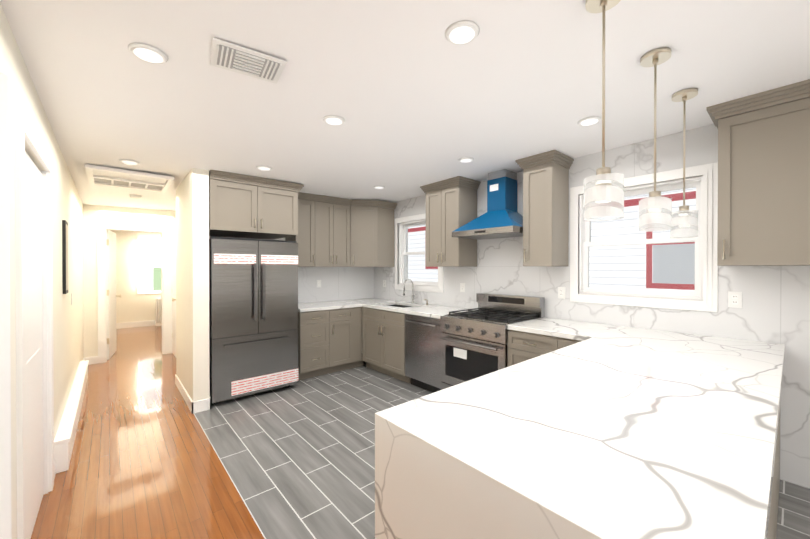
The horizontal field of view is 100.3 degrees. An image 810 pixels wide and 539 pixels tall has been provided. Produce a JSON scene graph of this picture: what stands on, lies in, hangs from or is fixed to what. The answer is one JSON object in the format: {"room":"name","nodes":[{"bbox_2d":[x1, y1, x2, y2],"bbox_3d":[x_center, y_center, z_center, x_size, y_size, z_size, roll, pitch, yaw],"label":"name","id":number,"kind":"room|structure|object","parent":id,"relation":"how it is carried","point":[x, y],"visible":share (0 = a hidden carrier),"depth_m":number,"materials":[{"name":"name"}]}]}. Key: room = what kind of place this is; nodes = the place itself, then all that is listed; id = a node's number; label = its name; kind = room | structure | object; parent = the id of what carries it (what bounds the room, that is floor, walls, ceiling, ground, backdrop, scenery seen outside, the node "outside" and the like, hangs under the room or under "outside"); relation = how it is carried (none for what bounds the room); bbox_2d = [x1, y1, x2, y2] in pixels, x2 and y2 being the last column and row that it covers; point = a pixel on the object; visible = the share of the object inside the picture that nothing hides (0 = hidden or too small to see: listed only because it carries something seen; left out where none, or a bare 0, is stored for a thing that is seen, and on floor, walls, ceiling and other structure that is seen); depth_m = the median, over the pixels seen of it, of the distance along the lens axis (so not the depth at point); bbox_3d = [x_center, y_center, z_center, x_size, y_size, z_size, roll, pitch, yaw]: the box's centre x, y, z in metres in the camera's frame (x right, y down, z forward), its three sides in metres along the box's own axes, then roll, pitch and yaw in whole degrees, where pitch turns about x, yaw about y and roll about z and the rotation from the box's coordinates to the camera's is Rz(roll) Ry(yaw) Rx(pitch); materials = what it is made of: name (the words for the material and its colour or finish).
{"room":"kitchen","nodes":[
{"label":"kitchen","id":0,"kind":"room"},
{"bbox_2d":[0,4,83,538],"bbox_3d":[-2.711,0.107,2.558,0.120,2.620,6.250,0,0,-41],"label":"wall","id":1,"kind":"structure","parent":0,"point":[68,348],"depth_m":2.45,"materials":[{"name":"paint"}]},
{"bbox_2d":[0,71,11,538],"bbox_3d":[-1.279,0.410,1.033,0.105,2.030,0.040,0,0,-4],"label":"door","id":2,"kind":"structure","parent":1,"relation":"in","point":[5,449],"depth_m":1.04,"materials":[{"name":"white wood"}]},
{"bbox_2d":[25,151,43,538],"bbox_3d":[-2.018,0.408,1.802,0.043,2.014,0.821,0,0,-41],"label":"hall door","id":3,"kind":"structure","parent":1,"relation":"in","point":[34,330],"depth_m":1.87,"materials":[{"name":"white wood"}]},
{"bbox_2d":[62,220,72,304],"bbox_3d":[-3.153,-0.026,3.173,0.022,0.780,0.900,0,0,-41],"label":"framed picture","id":4,"kind":"object","parent":1,"relation":"attached to","point":[65,256],"visible":1,"depth_m":2.84,"materials":[{"name":"black"}]},
{"bbox_2d":[54,360,88,473],"bbox_3d":[-3.280,1.301,3.375,0.084,0.225,2.680,0,0,-41],"label":"baseboard heater","id":5,"kind":"object","parent":1,"relation":"attached to","point":[64,439],"visible":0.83,"depth_m":2.71,"materials":[{"name":"white metal"}]},
{"bbox_2d":[15,104,175,538],"bbox_3d":[-2.560,0.348,3.821,2.005,2.125,4.785,0,0,-41],"label":"door frame","id":6,"kind":"structure","parent":1,"relation":"attached to","point":[24,130],"depth_m":2.13,"materials":[{"name":"white wood"}]},
{"bbox_2d":[83,204,175,361],"bbox_3d":[-4.056,0.092,5.610,2.100,2.620,0.120,0,0,-41],"label":"wall","id":7,"kind":"structure","parent":0,"point":[93,215],"depth_m":5.04,"materials":[{"name":"paint"}]},
{"bbox_2d":[106,230,121,359],"bbox_3d":[-4.763,0.389,5.531,0.200,2.014,0.674,0,0,-41],"label":"door","id":8,"kind":"structure","parent":7,"relation":"in","point":[111,286],"depth_m":5.41,"materials":[{"name":"white wood"}]},
{"bbox_2d":[172,230,175,356],"bbox_3d":[-3.634,0.390,5.379,0.185,2.014,0.746,0,0,-41],"label":"hall door","id":9,"kind":"structure","parent":7,"relation":"in","point":[174,292],"depth_m":5.46,"materials":[{"name":"white wood"}]},
{"bbox_2d":[110,230,160,322],"bbox_3d":[-6.444,0.078,8.277,3.800,2.620,0.120,0,0,-41],"label":"wall","id":10,"kind":"structure","parent":0,"point":[132,305],"depth_m":8.08,"materials":[{"name":"paint"}]},
{"bbox_2d":[137,238,160,293],"bbox_3d":[-6.255,-0.077,8.363,0.600,1.350,0.038,0,0,-41],"label":"room window","id":11,"kind":"structure","parent":10,"relation":"in","point":[139,266],"depth_m":8.19,"materials":[{"name":"white wood"}]},
{"bbox_2d":[31,325,263,538],"bbox_3d":[-2.970,1.441,2.771,5.800,0.050,13.200,0,0,-41],"label":"floor","id":12,"kind":"structure","parent":0,"point":[145,462],"depth_m":2.41,"materials":[{"name":"brown wood"}]},
{"bbox_2d":[155,299,161,325],"bbox_3d":[-6.059,1.058,8.419,0.260,0.660,0.140,0,0,-41],"label":"baseboard heater","id":13,"kind":"object","parent":12,"relation":"on","point":[158,322],"visible":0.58,"depth_m":8.35,"materials":[{"name":"white metal"}]},
{"bbox_2d":[176,168,209,401],"bbox_3d":[-2.403,0.101,3.794,0.142,2.620,1.130,0,0,-41],"label":"wall","id":14,"kind":"structure","parent":0,"point":[192,281],"depth_m":3.40,"materials":[{"name":"paint"}]},
{"bbox_2d":[209,236,373,302],"bbox_3d":[-1.531,0.095,5.037,2.805,2.620,0.140,0,0,-41],"label":"wall","id":15,"kind":"structure","parent":0,"point":[343,283],"depth_m":5.31,"materials":[{"name":"paint"}]},
{"bbox_2d":[209,170,303,239],"bbox_3d":[-1.866,-0.710,4.043,0.980,0.600,0.886,0,0,-41],"label":"upper cabinet","id":16,"kind":"object","parent":15,"relation":"attached to","point":[245,206],"visible":0.96,"depth_m":3.71,"materials":[{"name":"beige wood"}]},
{"bbox_2d":[285,192,351,266],"bbox_3d":[-1.260,-0.539,4.893,0.900,1.000,0.400,0,0,-41],"label":"upper cabinet","id":17,"kind":"object","parent":15,"relation":"attached to","point":[322,238],"visible":0.92,"depth_m":4.79,"materials":[{"name":"beige wood"}]},
{"bbox_2d":[350,200,396,266],"bbox_3d":[-0.586,-0.542,5.330,0.681,1.000,0.626,0,0,-41],"label":"upper cabinet","id":18,"kind":"object","parent":15,"relation":"attached to","point":[371,233],"visible":0.94,"depth_m":5.13,"materials":[{"name":"beige wood"}]},
{"bbox_2d":[0,0,809,210],"bbox_3d":[-2.544,-1.034,3.062,7.240,0.401,13.500,0,0,-41],"label":"ceiling","id":19,"kind":"structure","parent":0,"point":[411,94],"depth_m":1.85,"materials":[{"name":"paint"}]},
{"bbox_2d":[85,164,173,192],"bbox_3d":[-2.932,-0.953,3.613,0.680,0.030,0.800,0,0,-41],"label":"ceiling vent","id":20,"kind":"object","parent":19,"relation":"in","point":[106,176],"visible":1,"depth_m":3.55,"materials":[{"name":"white plastic"}]},
{"bbox_2d":[119,159,139,164],"bbox_3d":[-2.508,-0.977,3.081,0.149,0.012,0.149,0,0,40],"label":"recessed light","id":21,"kind":"object","parent":19,"relation":"in","point":[126,161],"depth_m":3.07,"materials":[{"name":"white plastic"}]},
{"bbox_2d":[130,194,141,198],"bbox_3d":[-3.544,-0.957,4.446,0.130,0.035,0.130,0,0,-41],"label":"smoke detector","id":22,"kind":"object","parent":19,"relation":"attached to","point":[135,196],"visible":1,"depth_m":4.41,"materials":[{"name":"white plastic"}]},
{"bbox_2d":[128,43,167,63],"bbox_3d":[-1.182,-0.989,1.557,0.149,0.012,0.149,0,0,25],"label":"recessed light","id":23,"kind":"object","parent":19,"relation":"in","point":[145,52],"depth_m":1.54,"materials":[{"name":"white plastic"}]},
{"bbox_2d":[210,38,286,83],"bbox_3d":[-0.758,-0.994,1.634,0.310,0.012,0.225,0,0,-33],"label":"ceiling vent","id":24,"kind":"object","parent":19,"relation":"in","point":[241,60],"visible":1,"depth_m":1.61,"materials":[{"name":"white plastic"}]},
{"bbox_2d":[256,166,271,170],"bbox_3d":[-1.403,-1.006,3.366,0.149,0.012,0.149,0,0,43],"label":"recessed light","id":25,"kind":"object","parent":19,"relation":"in","point":[265,168],"depth_m":3.35,"materials":[{"name":"white plastic"}]},
{"bbox_2d":[323,115,344,125],"bbox_3d":[-0.484,-1.015,2.310,0.149,0.012,0.149,0,0,43],"label":"recessed light","id":26,"kind":"object","parent":19,"relation":"in","point":[330,119],"depth_m":2.29,"materials":[{"name":"white plastic"}]},
{"bbox_2d":[374,186,384,188],"bbox_3d":[-0.328,-1.044,4.308,0.149,0.012,0.149,0,0,43],"label":"recessed light","id":27,"kind":"object","parent":19,"relation":"in","point":[376,187],"depth_m":4.28,"materials":[{"name":"white plastic"}]},
{"bbox_2d":[445,20,479,44],"bbox_3d":[0.249,-1.023,1.469,0.149,0.012,0.149,0,0,43],"label":"recessed light","id":28,"kind":"object","parent":19,"relation":"in","point":[463,32],"depth_m":1.45,"materials":[{"name":"white plastic"}]},
{"bbox_2d":[458,157,473,162],"bbox_3d":[0.589,-1.053,3.257,0.149,0.012,0.149,0,0,40],"label":"recessed light","id":29,"kind":"object","parent":19,"relation":"in","point":[465,159],"depth_m":3.23,"materials":[{"name":"white plastic"}]},
{"bbox_2d":[578,116,600,125],"bbox_3d":[1.321,-1.060,2.422,0.149,0.012,0.149,0,0,25],"label":"recessed light","id":30,"kind":"object","parent":19,"relation":"in","point":[591,120],"depth_m":2.41,"materials":[{"name":"white plastic"}]},
{"bbox_2d":[584,0,623,220],"bbox_3d":[0.752,-0.615,1.280,0.132,0.845,0.132,0,0,-41],"label":"pendant light","id":31,"kind":"object","parent":19,"relation":"hanging from","point":[603,195],"visible":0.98,"depth_m":1.27,"materials":[{"name":"white glass"}]},
{"bbox_2d":[639,47,671,231],"bbox_3d":[1.232,-0.624,1.665,0.132,0.859,0.132,0,0,-41],"label":"pendant light","id":32,"kind":"object","parent":19,"relation":"hanging from","point":[655,210],"visible":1,"depth_m":1.65,"materials":[{"name":"white glass"}]},
{"bbox_2d":[670,88,697,237],"bbox_3d":[1.697,-0.633,2.053,0.132,0.873,0.132,0,0,-41],"label":"pendant light","id":33,"kind":"object","parent":19,"relation":"hanging from","point":[684,221],"visible":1,"depth_m":2.03,"materials":[{"name":"white glass"}]},
{"bbox_2d":[194,361,809,538],"bbox_3d":[0.806,1.444,2.160,2.827,0.050,7.320,0,0,-41],"label":"floor","id":34,"kind":"structure","parent":0,"point":[297,460],"depth_m":2.59,"materials":[{"name":"grey tile"}]},
{"bbox_2d":[209,237,298,403],"bbox_3d":[-1.857,0.538,4.003,0.912,1.745,0.855,0,0,-41],"label":"refrigerator","id":35,"kind":"object","parent":34,"relation":"on","point":[253,316],"visible":0.96,"depth_m":3.67,"materials":[{"name":"grey metal"}]},
{"bbox_2d":[298,307,362,379],"bbox_3d":[-1.142,0.970,4.788,1.006,0.873,0.721,0,0,-41],"label":"base cabinet","id":36,"kind":"object","parent":34,"relation":"on","point":[329,341],"visible":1,"depth_m":4.49,"materials":[{"name":"beige wood"}]},
{"bbox_2d":[298,300,362,311],"bbox_3d":[-1.185,0.511,4.755,0.900,0.040,0.715,0,0,-41],"label":"countertop","id":37,"kind":"structure","parent":36,"relation":"on","point":[325,305],"depth_m":4.63,"materials":[{"name":"stone"}]},
{"bbox_2d":[362,304,411,382],"bbox_3d":[-0.066,0.970,4.692,0.741,0.873,0.943,0,0,-41],"label":"base cabinet","id":38,"kind":"object","parent":34,"relation":"on","point":[383,341],"visible":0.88,"depth_m":4.43,"materials":[{"name":"beige wood"}]},
{"bbox_2d":[351,298,389,302],"bbox_3d":[-0.563,0.509,5.297,0.390,0.040,0.715,0,0,-41],"label":"countertop","id":39,"kind":"structure","parent":38,"relation":"on","point":[371,300],"depth_m":5.32,"materials":[{"name":"stone"}]},
{"bbox_2d":[341,298,475,318],"bbox_3d":[-0.068,0.511,4.721,0.709,0.040,2.233,0,0,-41],"label":"countertop","id":40,"kind":"structure","parent":38,"relation":"on","point":[420,309],"depth_m":4.39,"materials":[{"name":"stone"}]},
{"bbox_2d":[403,279,415,302],"bbox_3d":[0.067,0.312,4.859,0.215,0.356,0.084,0,0,-41],"label":"faucet","id":41,"kind":"object","parent":40,"relation":"on","point":[413,295],"visible":1,"depth_m":4.90,"materials":[{"name":"silver metal"}]},
{"bbox_2d":[404,314,441,392],"bbox_3d":[0.406,0.974,4.065,0.656,0.871,0.606,0,0,-41],"label":"dishwasher","id":42,"kind":"object","parent":34,"relation":"on","point":[422,353],"visible":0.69,"depth_m":3.88,"materials":[{"name":"grey metal"}]},
{"bbox_2d":[439,293,544,389],"bbox_3d":[0.889,0.850,3.549,0.801,1.125,0.790,0,0,-41],"label":"range","id":43,"kind":"object","parent":34,"relation":"on","point":[474,343],"visible":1,"depth_m":3.42,"materials":[{"name":"silver metal"}]},
{"bbox_2d":[507,330,580,366],"bbox_3d":[1.408,0.979,2.999,0.741,0.873,0.713,0,0,-41],"label":"base cabinet","id":44,"kind":"object","parent":34,"relation":"on","point":[523,346],"visible":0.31,"depth_m":2.89,"materials":[{"name":"beige wood"}]},
{"bbox_2d":[507,317,623,340],"bbox_3d":[1.423,0.520,3.010,0.706,0.040,0.716,0,0,-41],"label":"countertop","id":45,"kind":"structure","parent":44,"relation":"on","point":[573,330],"depth_m":2.92,"materials":[{"name":"stone"}]},
{"bbox_2d":[375,367,779,538],"bbox_3d":[0.491,0.967,1.100,0.767,0.916,0.940,0,0,-41],"label":"kitchen island","id":46,"kind":"object","parent":34,"relation":"on","point":[624,432],"depth_m":0.95,"materials":[{"name":"stone"}]},
{"bbox_2d":[507,349,781,437],"bbox_3d":[0.963,0.965,1.511,0.754,0.916,0.940,0,0,-41],"label":"countertop","id":47,"kind":"structure","parent":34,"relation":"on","point":[749,405],"depth_m":1.47,"materials":[{"name":"stone"}]},
{"bbox_2d":[559,338,783,385],"bbox_3d":[1.401,0.963,1.892,0.675,0.916,0.940,0,0,-41],"label":"countertop","id":48,"kind":"structure","parent":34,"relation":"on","point":[721,365],"depth_m":1.88,"materials":[{"name":"stone"}]},
{"bbox_2d":[593,326,784,361],"bbox_3d":[1.929,0.961,2.352,0.837,0.916,0.940,0,0,-41],"label":"countertop","id":49,"kind":"structure","parent":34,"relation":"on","point":[766,352],"depth_m":2.30,"materials":[{"name":"stone"}]},
{"bbox_3d":[1.890,0.104,3.176,0.168,2.620,7.440,0,0,-41],"label":"wall","id":50,"kind":"structure","parent":0,"visible":0},
{"bbox_2d":[395,213,442,292],"bbox_3d":[0.244,-0.245,5.036,0.206,1.120,1.030,0,0,-41],"label":"window","id":51,"kind":"structure","parent":50,"relation":"in","point":[402,225],"depth_m":5.24,"materials":[{"name":"clear glass"}]},
{"bbox_2d":[374,124,809,487],"bbox_3d":[1.868,0.105,3.064,0.012,2.620,7.300,0,0,-41],"label":"cladding","id":52,"kind":"object","parent":50,"relation":"attached to","point":[775,308],"visible":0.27,"depth_m":2.71,"materials":[{"name":"stone"}]},
{"bbox_2d":[420,176,480,266],"bbox_3d":[0.556,-0.554,4.233,0.400,1.035,0.650,0,0,-41],"label":"upper cabinet","id":53,"kind":"object","parent":52,"relation":"attached to","point":[451,204],"visible":0.98,"depth_m":4.08,"materials":[{"name":"beige wood"}]},
{"bbox_2d":[460,283,464,291],"bbox_3d":[0.740,0.233,4.345,0.008,0.116,0.072,0,0,-41],"label":"electrical outlet plate","id":54,"kind":"object","parent":52,"relation":"attached to","point":[462,285],"depth_m":4.34,"materials":[{"name":"white plastic"}]},
{"bbox_2d":[452,169,522,239],"bbox_3d":[0.968,-0.715,3.682,0.502,0.711,0.770,0,0,-41],"label":"range hood","id":55,"kind":"object","parent":52,"relation":"attached to","point":[501,217],"visible":0.94,"depth_m":3.63,"materials":[{"name":"blue painted metal"},{"name":"stainless steel"}]},
{"bbox_2d":[516,150,573,265],"bbox_3d":[1.364,-0.552,3.305,0.400,1.042,0.390,0,0,-41],"label":"upper cabinet","id":56,"kind":"object","parent":52,"relation":"attached to","point":[545,208],"visible":1,"depth_m":3.21,"materials":[{"name":"beige wood"}]},
{"bbox_2d":[558,287,564,298],"bbox_3d":[1.572,0.233,3.390,0.008,0.116,0.072,0,0,-41],"label":"electrical outlet plate","id":57,"kind":"object","parent":52,"relation":"attached to","point":[561,290],"depth_m":3.39,"materials":[{"name":"white plastic"}]},
{"bbox_2d":[728,291,741,307],"bbox_3d":[2.391,0.218,2.449,0.008,0.116,0.072,0,0,-41],"label":"electrical outlet plate","id":58,"kind":"object","parent":52,"relation":"attached to","point":[734,299],"depth_m":2.45,"materials":[{"name":"white plastic"}]},
{"bbox_2d":[706,79,809,265],"bbox_3d":[2.444,-0.554,2.064,0.400,1.058,0.860,0,0,-41],"label":"upper cabinet","id":59,"kind":"object","parent":52,"relation":"attached to","point":[764,178],"visible":1,"depth_m":2.09,"materials":[{"name":"beige wood"}]},
{"bbox_2d":[570,162,717,311],"bbox_3d":[2.040,-0.242,2.974,0.206,1.115,1.070,0,0,-41],"label":"window","id":60,"kind":"structure","parent":50,"relation":"in","point":[703,179],"depth_m":2.80,"materials":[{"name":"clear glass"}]},
{"label":"outside","id":61,"kind":"structure","parent":0,"visible":0},
{"bbox_2d":[408,187,695,291],"bbox_3d":[2.363,-0.604,6.740,0.130,5.000,13.000,0,0,-41],"label":"neighboring building siding","id":62,"kind":"structure","parent":61,"point":[665,278],"depth_m":5.30,"materials":[{"name":"white"}]},
{"bbox_3d":[-1.361,0.112,1.632,7.020,2.620,9.660,0,0,-41],"label":"wall","id":63,"kind":"structure","parent":0,"visible":0},
{"bbox_2d":[116,320,155,328],"bbox_3d":[-6.400,1.323,8.233,3.560,0.130,0.013,0,0,-41],"label":"baseboard","id":64,"kind":"structure","parent":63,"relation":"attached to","point":[152,322],"depth_m":8.14,"materials":[{"name":"white wood"}]},
{"bbox_2d":[175,374,196,413],"bbox_3d":[-2.455,1.356,3.755,0.030,0.110,1.156,0,0,-41],"label":"baseboard","id":65,"kind":"structure","parent":63,"relation":"attached to","point":[192,405],"depth_m":3.55,"materials":[{"name":"white wood"}]},
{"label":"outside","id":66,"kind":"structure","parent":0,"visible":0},
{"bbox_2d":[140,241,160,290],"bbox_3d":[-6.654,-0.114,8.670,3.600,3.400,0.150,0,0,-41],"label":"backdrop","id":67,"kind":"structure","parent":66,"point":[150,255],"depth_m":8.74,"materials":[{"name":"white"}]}
]}

